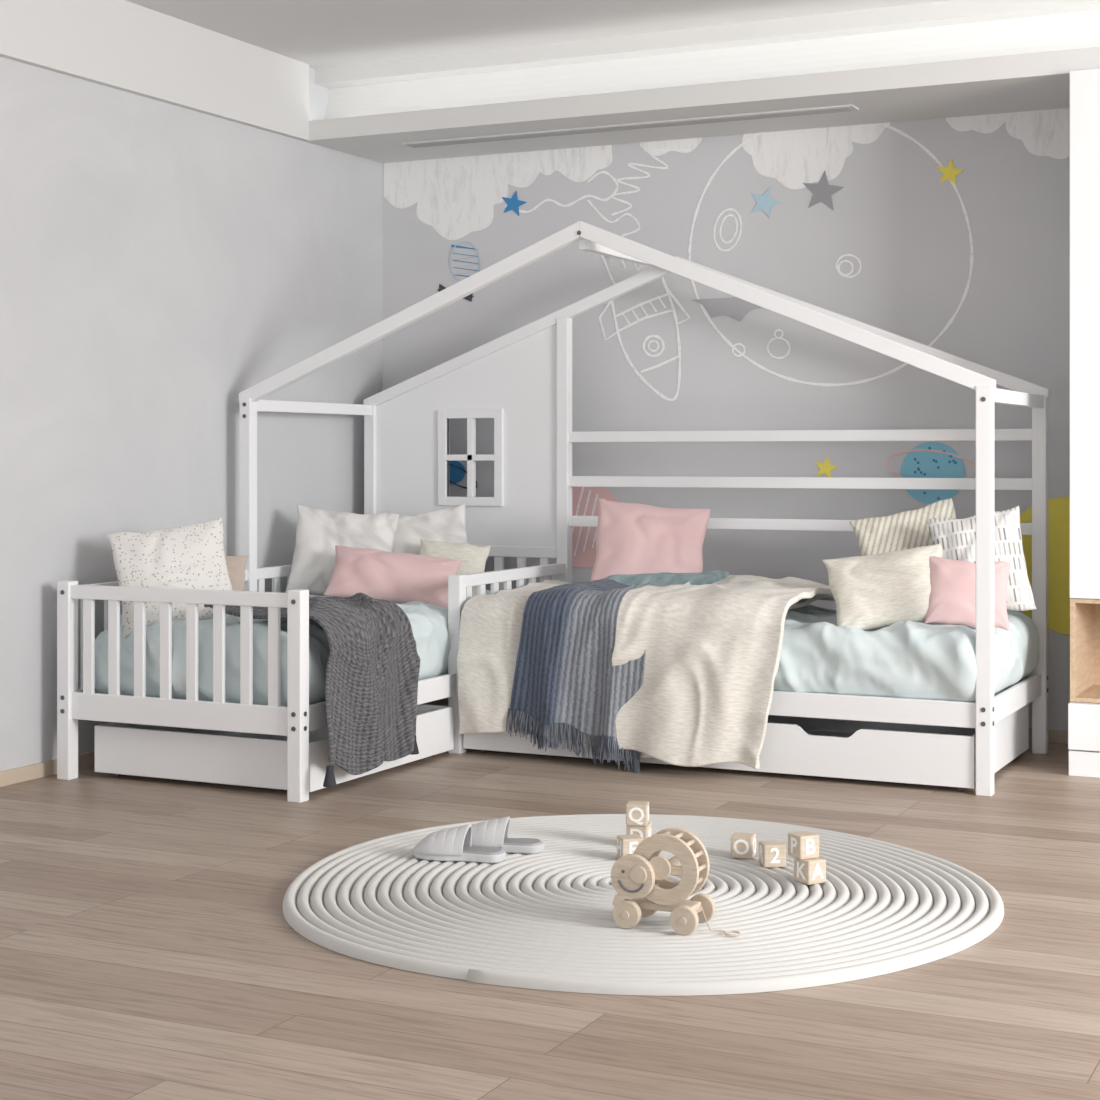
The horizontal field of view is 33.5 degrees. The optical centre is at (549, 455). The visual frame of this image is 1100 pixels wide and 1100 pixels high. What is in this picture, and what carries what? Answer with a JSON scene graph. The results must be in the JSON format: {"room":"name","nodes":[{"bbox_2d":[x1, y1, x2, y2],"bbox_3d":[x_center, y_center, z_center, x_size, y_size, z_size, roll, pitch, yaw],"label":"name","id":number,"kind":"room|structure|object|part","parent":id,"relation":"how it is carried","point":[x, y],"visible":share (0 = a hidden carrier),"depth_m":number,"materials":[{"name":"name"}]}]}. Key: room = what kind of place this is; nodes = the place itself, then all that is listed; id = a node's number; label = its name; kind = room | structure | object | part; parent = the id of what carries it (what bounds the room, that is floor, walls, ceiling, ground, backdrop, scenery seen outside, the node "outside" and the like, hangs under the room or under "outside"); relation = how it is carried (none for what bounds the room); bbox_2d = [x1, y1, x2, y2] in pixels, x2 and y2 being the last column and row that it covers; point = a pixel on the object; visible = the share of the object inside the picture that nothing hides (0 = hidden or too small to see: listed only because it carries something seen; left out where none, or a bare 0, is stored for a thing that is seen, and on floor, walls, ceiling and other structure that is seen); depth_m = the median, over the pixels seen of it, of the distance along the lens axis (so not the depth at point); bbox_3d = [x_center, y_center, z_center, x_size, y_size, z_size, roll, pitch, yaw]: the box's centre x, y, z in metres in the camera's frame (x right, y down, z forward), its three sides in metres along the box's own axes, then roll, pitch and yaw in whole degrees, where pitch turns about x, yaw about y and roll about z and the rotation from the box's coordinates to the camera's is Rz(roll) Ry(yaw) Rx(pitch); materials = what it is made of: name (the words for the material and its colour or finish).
{"room":"bedroom","nodes":[
{"label":"bedroom","id":0,"kind":"room"},
{"bbox_2d":[0,56,381,770],"bbox_3d":[-3.089,-0.300,4.489,0.100,3.000,10.410,0,0,26],"label":"wall","id":1,"kind":"structure","parent":0,"point":[161,262],"depth_m":7.41,"materials":[{"name":"paint"}]},
{"bbox_2d":[0,751,94,786],"bbox_3d":[-3.060,1.173,4.419,0.012,0.055,10.310,0,0,26],"label":"baseboard","id":2,"kind":"structure","parent":1,"relation":"attached to","point":[47,768],"depth_m":6.80,"materials":[{"name":"beige wood"}]},
{"bbox_2d":[0,0,308,140],"bbox_3d":[-3.204,-1.625,4.094,0.035,0.350,9.600,0,0,26],"label":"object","id":3,"kind":"structure","parent":1,"relation":"attached to","point":[123,45],"depth_m":7.42,"materials":[{"name":"white paint"}]},
{"bbox_2d":[126,0,947,68],"bbox_3d":[0.822,-1.850,2.607,8.780,0.100,10.410,0,0,26],"label":"ceiling","id":4,"kind":"structure","parent":0,"point":[319,34],"depth_m":7.53,"materials":[{"name":"white paint"}]},
{"bbox_2d":[305,0,1099,162],"bbox_3d":[2.927,-1.625,6.865,8.680,0.350,0.710,0,0,26],"label":"ceiling soffit","id":5,"kind":"structure","parent":4,"relation":"attached to","point":[950,58],"depth_m":7.72,"materials":[{"name":"white paint"}]},
{"bbox_2d":[401,104,858,147],"bbox_3d":[0.299,-1.444,8.058,2.150,0.011,0.100,0,0,26],"label":"ceiling air vent","id":6,"kind":"object","parent":5,"relation":"in","point":[840,108],"depth_m":8.00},
{"bbox_2d":[0,702,1099,1099],"bbox_3d":[0.822,1.250,2.607,8.780,0.100,10.410,0,0,26],"label":"floor","id":7,"kind":"structure","parent":0,"point":[149,950],"depth_m":4.18,"materials":[{"name":"brown wood"}]},
{"bbox_2d":[95,704,453,792],"bbox_3d":[-1.042,1.103,7.087,0.955,0.195,1.043,0,0,26],"label":"drawer","id":8,"kind":"object","parent":7,"relation":"on","point":[189,754],"visible":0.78,"depth_m":6.67,"materials":[{"name":"white paint"}]},
{"bbox_3d":[-1.466,1.091,7.290,0.016,0.173,1.011,0,0,26],"label":"panel","id":9,"kind":"part","parent":8,"relation":"part of","materials":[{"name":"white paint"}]},
{"bbox_3d":[-1.265,1.091,6.624,0.955,0.173,0.016,0,0,26],"label":"panel","id":10,"kind":"part","parent":8,"relation":"part of","materials":[{"name":"white paint"}]},
{"bbox_3d":[-1.042,1.163,7.087,0.923,0.010,1.011,0,0,26],"label":"panel","id":11,"kind":"part","parent":8,"relation":"part of","materials":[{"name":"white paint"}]},
{"bbox_3d":[-0.820,1.091,7.549,0.955,0.173,0.016,0,0,26],"label":"panel","id":12,"kind":"part","parent":8,"relation":"part of","materials":[{"name":"white paint"}]},
{"bbox_3d":[-0.619,1.091,6.883,0.016,0.173,1.011,0,0,26],"label":"panel","id":13,"kind":"part","parent":8,"relation":"part of","materials":[{"name":"white paint"}]},
{"bbox_2d":[57,221,1049,802],"bbox_3d":[0.093,0.142,7.097,3.213,2.117,2.228,0,0,26],"label":"bed","id":14,"kind":"object","parent":7,"relation":"on","point":[521,379],"visible":0.66,"depth_m":7.41,"materials":[{"name":"white paint"}]},
{"bbox_3d":[-1.334,0.503,6.582,0.962,0.050,0.034,0,0,26],"label":"foot rail","id":15,"kind":"part","parent":14,"relation":"part of","materials":[{"name":"white paint"}]},
{"bbox_3d":[-1.334,0.925,6.582,0.962,0.100,0.022,0,0,26],"label":"foot rail","id":16,"kind":"part","parent":14,"relation":"part of","materials":[{"name":"white paint"}]},
{"bbox_2d":[95,589,499,706],"bbox_3d":[-0.863,0.743,7.556,1.038,0.309,2.153,0,0,26],"label":"mattress","id":17,"kind":"object","parent":14,"relation":"on","point":[429,622],"visible":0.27,"depth_m":6.63,"materials":[{"name":"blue fabric"}]},
{"bbox_2d":[107,518,232,637],"bbox_3d":[-1.419,0.455,6.897,0.483,0.435,0.214,0,0,-16],"label":"cushion","id":18,"kind":"object","parent":17,"relation":"on","point":[192,556],"visible":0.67,"depth_m":6.86,"materials":[{"name":"fabric"}]},
{"bbox_2d":[225,555,248,590],"bbox_3d":[-1.405,0.525,7.115,0.468,0.325,0.156,0,0,-11],"label":"cushion","id":19,"kind":"object","parent":17,"relation":"on","point":[235,564],"visible":0.11,"depth_m":7.16,"materials":[{"name":"beige fabric"}]},
{"bbox_2d":[204,593,419,786],"bbox_3d":[-0.915,0.822,6.728,0.699,0.631,0.674,0,0,26],"label":"knit throw blanket","id":20,"kind":"object","parent":17,"relation":"on","point":[373,664],"visible":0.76,"depth_m":6.56,"materials":[{"name":"grey fabric"}]},
{"bbox_2d":[285,505,398,594],"bbox_3d":[-0.908,0.430,8.026,0.486,0.425,0.210,0,0,-1],"label":"cushion","id":21,"kind":"object","parent":17,"relation":"on","point":[318,531],"visible":0.7,"depth_m":7.99,"materials":[{"name":"fabric"}]},
{"bbox_2d":[324,545,461,606],"bbox_3d":[-0.663,0.515,7.755,0.567,0.266,0.183,0,0,6],"label":"cushion","id":22,"kind":"object","parent":17,"relation":"on","point":[393,577],"visible":0.86,"depth_m":7.70,"materials":[{"name":"pink fabric"}]},
{"bbox_2d":[392,504,467,554],"bbox_3d":[-0.557,0.435,8.202,0.474,0.437,0.175,0,0,0],"label":"cushion","id":23,"kind":"object","parent":17,"relation":"on","point":[448,525],"visible":0.39,"depth_m":8.18,"materials":[{"name":"fabric"}]},
{"bbox_2d":[419,539,490,596],"bbox_3d":[-0.434,0.496,8.000,0.343,0.265,0.149,0,0,4],"label":"cushion","id":24,"kind":"object","parent":17,"relation":"on","point":[473,557],"visible":0.41,"depth_m":7.99,"materials":[{"name":"beige fabric"}]},
{"bbox_3d":[-0.852,0.476,8.757,0.056,1.448,0.056,0,0,26],"label":"post","id":25,"kind":"part","parent":14,"relation":"part of","materials":[{"name":"white paint"}]},
{"bbox_3d":[-0.625,0.920,6.880,0.022,0.090,1.097,0,0,26],"label":"rail","id":26,"kind":"part","parent":14,"relation":"part of","materials":[{"name":"white paint"}]},
{"bbox_3d":[-0.652,0.018,8.661,0.387,0.805,0.016,0,0,26],"label":"gable panel","id":27,"kind":"part","parent":14,"relation":"part of","materials":[{"name":"white paint"}]},
{"bbox_3d":[-0.375,0.840,7.400,0.056,0.720,0.056,0,0,26],"label":"post corner","id":28,"kind":"part","parent":14,"relation":"part of","materials":[{"name":"white paint"}]},
{"bbox_3d":[-0.363,-0.329,8.521,0.255,0.308,0.016,0,0,26],"label":"gable panel","id":29,"kind":"part","parent":14,"relation":"part of","materials":[{"name":"white paint"}]},
{"bbox_3d":[-0.363,0.305,8.521,0.255,0.230,0.016,0,0,26],"label":"gable panel","id":30,"kind":"part","parent":14,"relation":"part of","materials":[{"name":"white paint"}]},
{"bbox_3d":[-0.393,0.440,8.536,0.962,0.050,0.030,0,0,26],"label":"headboard rail","id":31,"kind":"part","parent":14,"relation":"part of","materials":[{"name":"white paint"}]},
{"bbox_3d":[-0.104,-0.093,8.397,0.320,1.025,0.016,0,0,26],"label":"gable panel","id":32,"kind":"part","parent":14,"relation":"part of","materials":[{"name":"white paint"}]},
{"bbox_3d":[0.065,0.287,8.315,0.056,1.826,0.056,0,0,26],"label":"post","id":33,"kind":"part","parent":14,"relation":"part of","materials":[{"name":"white paint"}]},
{"bbox_3d":[1.023,0.295,7.854,2.069,0.048,0.024,0,0,26],"label":"wall rail","id":34,"kind":"part","parent":14,"relation":"part of","materials":[{"name":"white paint"}]},
{"bbox_3d":[1.023,0.115,7.854,2.069,0.048,0.024,0,0,26],"label":"wall rail","id":35,"kind":"part","parent":14,"relation":"part of","materials":[{"name":"white paint"}]},
{"bbox_3d":[1.023,-0.086,7.854,2.069,0.048,0.024,0,0,26],"label":"wall rail","id":36,"kind":"part","parent":14,"relation":"part of","materials":[{"name":"white paint"}]},
{"bbox_3d":[0.582,0.920,6.939,2.069,0.090,0.022,0,0,26],"label":"rail","id":37,"kind":"part","parent":14,"relation":"part of","materials":[{"name":"white paint"}]},
{"bbox_2d":[773,605,1039,701],"bbox_3d":[0.810,0.750,7.367,2.167,0.296,1.066,0,0,26],"label":"mattress","id":38,"kind":"object","parent":14,"relation":"on","point":[906,659],"visible":0.28,"depth_m":6.68,"materials":[{"name":"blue fabric"}]},
{"bbox_2d":[506,571,728,772],"bbox_3d":[0.300,0.846,7.410,0.642,0.734,0.924,0,0,26],"label":"throw blanket","id":39,"kind":"object","parent":38,"relation":"on","point":[565,673],"visible":0.81,"depth_m":7.05,"materials":[{"name":"blue fabric"}]},
{"bbox_2d":[457,575,834,768],"bbox_3d":[0.465,0.822,7.382,1.452,0.669,1.053,0,0,26],"label":"throw blanket","id":40,"kind":"object","parent":38,"relation":"on","point":[704,697],"visible":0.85,"depth_m":6.86,"materials":[{"name":"beige fabric"}]},
{"bbox_2d":[590,498,710,580],"bbox_3d":[0.420,0.405,7.747,0.514,0.445,0.241,0,0,6],"label":"cushion","id":41,"kind":"object","parent":38,"relation":"on","point":[632,538],"visible":0.73,"depth_m":7.70,"materials":[{"name":"pink fabric"}]},
{"bbox_2d":[822,543,942,629],"bbox_3d":[1.274,0.498,6.868,0.489,0.335,0.190,0,0,0],"label":"cushion","id":42,"kind":"object","parent":38,"relation":"on","point":[880,590],"visible":0.89,"depth_m":6.81,"materials":[{"name":"beige fabric"}]},
{"bbox_2d":[850,498,955,555],"bbox_3d":[1.455,0.395,7.309,0.489,0.450,0.201,0,0,-1],"label":"cushion","id":43,"kind":"object","parent":38,"relation":"on","point":[905,530],"visible":0.35,"depth_m":7.31,"materials":[{"name":"fabric"}]},
{"bbox_2d":[925,556,1010,630],"bbox_3d":[1.552,0.510,6.798,0.324,0.266,0.151,0,0,8],"label":"cushion","id":44,"kind":"object","parent":38,"relation":"on","point":[952,598],"visible":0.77,"depth_m":6.76,"materials":[{"name":"pink fabric"}]},
{"bbox_2d":[927,506,1035,610],"bbox_3d":[1.656,0.415,7.039,0.398,0.446,0.199,0,0,8],"label":"cushion","id":45,"kind":"object","parent":38,"relation":"on","point":[957,537],"visible":0.49,"depth_m":7.00,"materials":[{"name":"fabric"}]},
{"bbox_3d":[1.760,0.920,6.936,0.022,0.090,0.960,0,0,26],"label":"rail","id":46,"kind":"part","parent":14,"relation":"part of","materials":[{"name":"white paint"}]},
{"bbox_3d":[1.980,0.476,7.394,0.056,1.448,0.056,0,0,26],"label":"post","id":47,"kind":"part","parent":14,"relation":"part of","materials":[{"name":"white paint"}]},
{"bbox_2d":[283,814,1003,995],"bbox_3d":[0.245,1.185,5.037,1.942,0.027,1.930,0,0,26],"label":"braided rug","id":48,"kind":"object","parent":7,"relation":"on","point":[544,920],"visible":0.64,"depth_m":4.69,"materials":[{"name":"white fabric"}]},
{"bbox_2d":[413,824,505,862],"bbox_3d":[-0.264,1.122,5.332,0.275,0.099,0.116,0,0,14],"label":"slipper","id":49,"kind":"object","parent":48,"relation":"on","point":[454,843],"visible":1,"depth_m":5.29,"materials":[{"name":"grey fabric"}]},
{"bbox_2d":[471,817,543,853],"bbox_3d":[-0.154,1.122,5.445,0.275,0.099,0.116,0,0,8],"label":"slipper","id":50,"kind":"object","parent":48,"relation":"on","point":[494,832],"visible":0.84,"depth_m":5.40,"materials":[{"name":"grey fabric"}]},
{"bbox_2d":[617,834,642,857],"bbox_3d":[0.233,1.140,5.325,0.066,0.064,0.065,0,0,-14],"label":"block","id":51,"kind":"object","parent":48,"relation":"on","point":[626,844],"visible":0.63,"depth_m":5.30,"materials":[{"name":"brown wood"}]},
{"bbox_2d":[626,823,651,839],"bbox_3d":[0.268,1.140,5.508,0.066,0.064,0.065,0,0,18],"label":"block","id":52,"kind":"object","parent":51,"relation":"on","point":[644,832],"visible":0.55,"depth_m":5.48,"materials":[{"name":"brown wood"}]},
{"bbox_2d":[626,801,648,825],"bbox_3d":[0.263,1.075,5.505,0.066,0.064,0.065,0,0,10],"label":"block","id":53,"kind":"object","parent":52,"relation":"on","point":[637,812],"visible":1,"depth_m":5.47,"materials":[{"name":"brown wood"}]},
{"bbox_2d":[611,828,740,935],"bbox_3d":[0.327,1.054,4.555,0.321,0.236,0.164,0,0,24],"label":"toy","id":54,"kind":"object","parent":48,"relation":"on","point":[641,876],"visible":1,"depth_m":4.53,"materials":[{"name":"brown wood"}]},
{"bbox_2d":[731,832,755,858],"bbox_3d":[0.566,1.140,5.354,0.066,0.064,0.065,0,0,18],"label":"block","id":55,"kind":"object","parent":48,"relation":"on","point":[743,845],"visible":1,"depth_m":5.33,"materials":[{"name":"brown wood"}]},
{"bbox_2d":[759,840,785,867],"bbox_3d":[0.636,1.140,5.242,0.066,0.064,0.065,0,0,-8],"label":"block","id":56,"kind":"object","parent":48,"relation":"on","point":[771,853],"visible":1,"depth_m":5.21,"materials":[{"name":"brown wood"}]},
{"bbox_2d":[794,857,825,884],"bbox_3d":[0.716,1.140,5.038,0.066,0.064,0.065,0,0,-32],"label":"block","id":57,"kind":"object","parent":48,"relation":"on","point":[811,871],"visible":1,"depth_m":5.01,"materials":[{"name":"brown wood"}]},
{"bbox_2d":[788,831,818,859],"bbox_3d":[0.700,1.075,5.056,0.066,0.064,0.065,0,0,-26],"label":"block","id":58,"kind":"object","parent":57,"relation":"on","point":[802,845],"visible":1,"depth_m":5.03,"materials":[{"name":"brown wood"}]},
{"bbox_2d":[463,704,1028,790],"bbox_3d":[0.789,1.097,7.369,2.054,0.205,0.978,0,0,26],"label":"drawer","id":59,"kind":"object","parent":7,"relation":"on","point":[836,748],"visible":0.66,"depth_m":6.75,"materials":[{"name":"white paint"}]},
{"bbox_3d":[0.580,1.087,6.936,2.054,0.183,0.016,0,0,26],"label":"panel","id":60,"kind":"part","parent":59,"relation":"part of","materials":[{"name":"white paint"}]},
{"bbox_3d":[0.789,1.163,7.369,2.022,0.010,0.946,0,0,26],"label":"panel","id":61,"kind":"part","parent":59,"relation":"part of","materials":[{"name":"black paint"}]},
{"bbox_3d":[0.997,1.087,7.802,2.054,0.183,0.016,0,0,26],"label":"panel","id":62,"kind":"part","parent":59,"relation":"part of","materials":[{"name":"white paint"}]},
{"bbox_3d":[1.707,1.087,6.927,0.016,0.183,0.946,0,0,26],"label":"panel","id":63,"kind":"part","parent":59,"relation":"part of","materials":[{"name":"white paint"}]},
{"bbox_2d":[1068,68,1099,777],"bbox_3d":[2.614,-0.124,6.960,1.125,2.648,0.770,0,0,26],"label":"storage cabinet","id":64,"kind":"object","parent":7,"relation":"on","point":[1084,705],"visible":1,"depth_m":6.86,"materials":[{"name":"white paint"}]},
{"bbox_3d":[2.614,1.014,6.960,1.125,0.173,0.770,0,0,26],"label":"drawer","id":65,"kind":"part","parent":64,"relation":"part of","materials":[{"name":"white paint"}]},
{"bbox_2d":[382,108,1069,730],"bbox_3d":[3.101,-0.300,7.227,8.680,3.000,0.107,0,0,26],"label":"wall","id":66,"kind":"structure","parent":0,"point":[907,229],"depth_m":8.17,"materials":[{"name":"grey paint"}]},
{"bbox_2d":[431,698,1067,743],"bbox_3d":[3.083,1.173,7.177,8.668,0.055,0.012,0,0,26],"label":"baseboard","id":67,"kind":"structure","parent":66,"relation":"attached to","point":[1054,736],"depth_m":7.64,"materials":[{"name":"beige wood"}]},
{"bbox_2d":[751,187,780,217],"bbox_3d":[0.968,-1.133,8.197,0.145,0.145,0.001,0,0,26],"label":"star decoration","id":68,"kind":"object","parent":66,"relation":"attached to","point":[764,202],"depth_m":8.20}
]}

